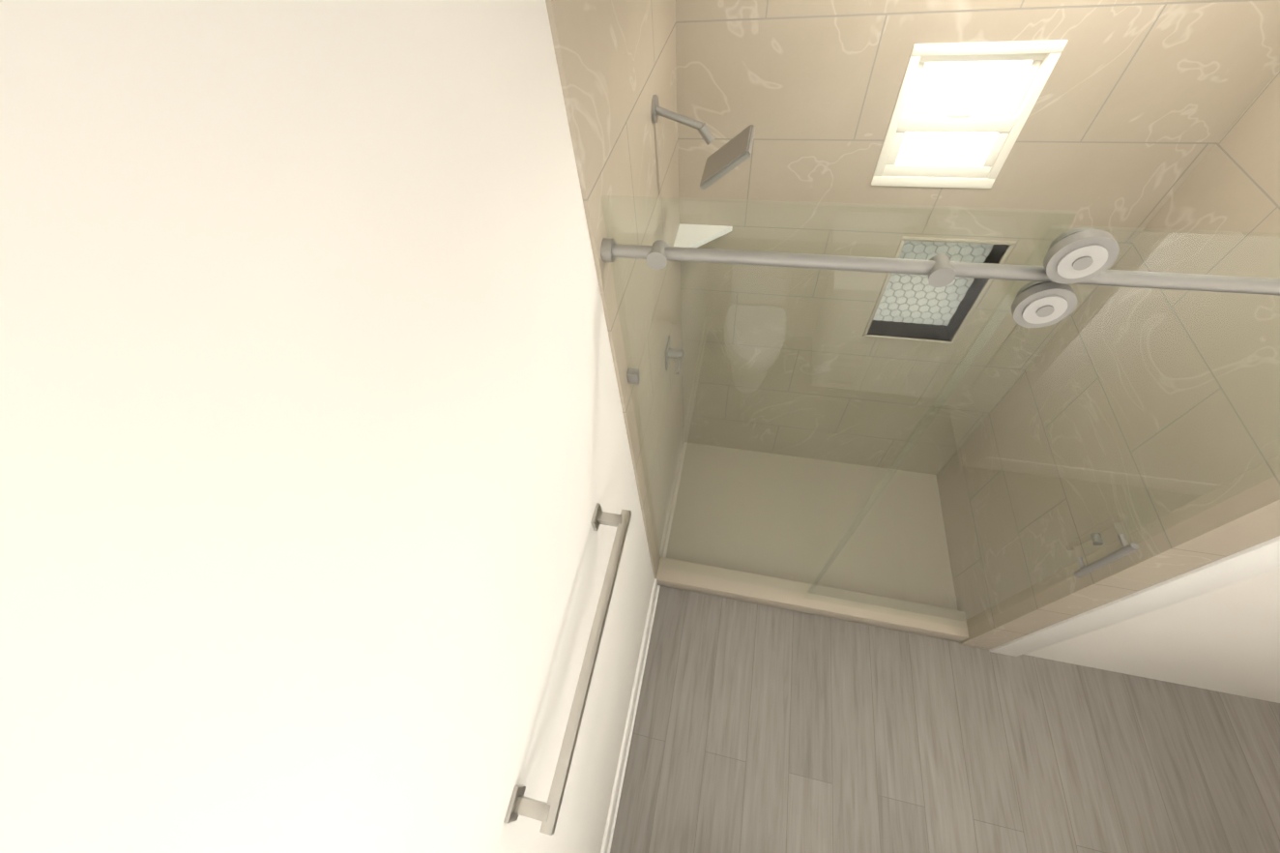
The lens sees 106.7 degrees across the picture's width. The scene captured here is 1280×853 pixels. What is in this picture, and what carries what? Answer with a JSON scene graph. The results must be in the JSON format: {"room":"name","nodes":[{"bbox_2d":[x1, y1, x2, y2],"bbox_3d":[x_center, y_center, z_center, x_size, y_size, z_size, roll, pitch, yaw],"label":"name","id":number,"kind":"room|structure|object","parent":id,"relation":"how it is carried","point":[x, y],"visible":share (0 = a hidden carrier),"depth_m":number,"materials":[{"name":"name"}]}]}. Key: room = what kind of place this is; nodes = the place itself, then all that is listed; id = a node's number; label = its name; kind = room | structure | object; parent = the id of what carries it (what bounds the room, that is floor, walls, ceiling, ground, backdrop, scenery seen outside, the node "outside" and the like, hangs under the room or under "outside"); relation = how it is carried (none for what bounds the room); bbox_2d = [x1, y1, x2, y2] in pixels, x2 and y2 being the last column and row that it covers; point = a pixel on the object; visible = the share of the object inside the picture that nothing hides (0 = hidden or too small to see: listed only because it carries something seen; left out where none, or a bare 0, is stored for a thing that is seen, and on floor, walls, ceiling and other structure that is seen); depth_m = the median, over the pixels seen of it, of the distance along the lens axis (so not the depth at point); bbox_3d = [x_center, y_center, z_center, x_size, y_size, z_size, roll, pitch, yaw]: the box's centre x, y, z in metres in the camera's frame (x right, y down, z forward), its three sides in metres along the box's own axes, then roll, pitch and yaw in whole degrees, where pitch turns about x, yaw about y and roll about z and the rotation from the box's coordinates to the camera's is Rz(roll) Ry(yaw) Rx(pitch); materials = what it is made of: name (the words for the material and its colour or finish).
{"room":"bathroom","nodes":[
{"label":"bathroom","id":0,"kind":"room"},
{"bbox_2d":[0,0,654,852],"bbox_3d":[-0.209,0.444,1.201,0.150,2.740,3.230,7,56,11],"label":"wall","id":1,"kind":"structure","parent":0,"point":[315,462],"depth_m":0.34,"materials":[{"name":"paint"}]},
{"bbox_2d":[503,502,631,835],"bbox_3d":[-0.128,0.456,1.008,0.085,0.052,0.620,7,56,11],"label":"towel bar","id":2,"kind":"object","parent":1,"relation":"attached to","point":[544,812],"visible":0.98,"depth_m":0.93,"materials":[{"name":"silver metal"}]},
{"bbox_2d":[545,0,683,578],"bbox_3d":[0.080,-0.231,1.829,0.008,2.455,0.926,7,56,11],"label":"shower wall tile","id":3,"kind":"structure","parent":1,"relation":"attached to","point":[617,63],"depth_m":1.13,"materials":[{"name":"beige tile"}]},
{"bbox_2d":[651,94,755,374],"bbox_3d":[0.193,-0.515,1.536,0.256,0.960,0.175,7,56,11],"label":"shower head","id":4,"kind":"object","parent":3,"relation":"attached to","point":[729,156],"visible":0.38,"depth_m":1.22,"materials":[{"name":"grey metal"}]},
{"bbox_2d":[600,578,660,852],"bbox_3d":[-0.106,1.581,2.000,0.027,0.110,1.884,7,56,11],"label":"baseboard","id":5,"kind":"structure","parent":1,"relation":"attached to","point":[620,772],"depth_m":2.10,"materials":[{"name":"white wood"}]},
{"bbox_2d":[673,223,732,247],"bbox_3d":[0.230,-0.679,1.761,0.200,0.020,0.200,7,56,11],"label":"corner shelf","id":6,"kind":"object","parent":1,"relation":"attached to","point":[701,240],"depth_m":1.78,"materials":[{"name":"stone"}]},
{"bbox_2d":[867,244,1007,339],"bbox_3d":[1.668,-0.580,1.736,3.350,2.740,0.200,7,56,11],"label":"wall","id":7,"kind":"structure","parent":0,"point":[926,327],"depth_m":2.03,"materials":[{"name":"tile"}]},
{"bbox_2d":[862,235,1016,344],"bbox_3d":[1.135,-0.552,1.875,0.359,0.485,0.114,7,56,11],"label":"niche shelf","id":8,"kind":"object","parent":7,"relation":"in","point":[892,298],"depth_m":1.93,"materials":[{"name":"grey tile"}]},
{"bbox_2d":[871,39,1067,188],"bbox_3d":[0.923,-0.900,1.395,0.357,0.379,0.050,7,56,11],"label":"shower window","id":9,"kind":"structure","parent":7,"relation":"in","point":[961,114],"depth_m":1.37,"materials":[{"name":"white glass"}]},
{"bbox_2d":[675,0,1279,474],"bbox_3d":[0.903,-0.509,1.942,1.500,2.455,0.008,7,56,11],"label":"shower wall tile","id":10,"kind":"structure","parent":7,"relation":"attached to","point":[1140,106],"depth_m":1.50,"materials":[{"name":"beige tile"}]},
{"bbox_2d":[610,584,1279,852],"bbox_3d":[1.543,1.473,2.034,3.500,0.100,3.230,7,56,11],"label":"floor","id":11,"kind":"structure","parent":0,"point":[759,728],"depth_m":2.05,"materials":[{"name":"grey wood"}]},
{"bbox_2d":[656,441,969,641],"bbox_3d":[0.906,0.546,2.640,1.484,0.100,0.918,7,56,11],"label":"shower base","id":12,"kind":"object","parent":11,"relation":"on","point":[780,597],"visible":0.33,"depth_m":2.62,"materials":[{"name":"beige tile"}]},
{"bbox_2d":[600,195,1279,628],"bbox_3d":[0.726,0.278,1.542,1.484,2.020,0.097,7,56,11],"label":"glass","id":13,"kind":"object","parent":12,"relation":"on","point":[1045,296],"visible":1,"depth_m":1.01,"materials":[{"name":"clear glass"}]},
{"bbox_2d":[1023,568,1279,702],"bbox_3d":[2.374,-0.105,1.323,1.700,2.740,1.126,7,56,11],"label":"wall","id":14,"kind":"structure","parent":0,"point":[1226,639],"depth_m":1.77,"materials":[{"name":"paint"}]},
{"bbox_2d":[936,68,1279,649],"bbox_3d":[1.589,-0.037,1.533,0.123,2.455,0.934,7,56,11],"label":"shower wall tile","id":15,"kind":"structure","parent":14,"relation":"attached to","point":[1231,184],"depth_m":1.41,"materials":[{"name":"beige tile"}]},
{"bbox_2d":[989,535,1279,656],"bbox_3d":[1.520,0.821,1.108,0.115,2.160,0.964,7,56,11],"label":"door frame","id":16,"kind":"structure","parent":14,"relation":"attached to","point":[1259,559],"depth_m":1.48,"materials":[{"name":"white wood"}]}
]}

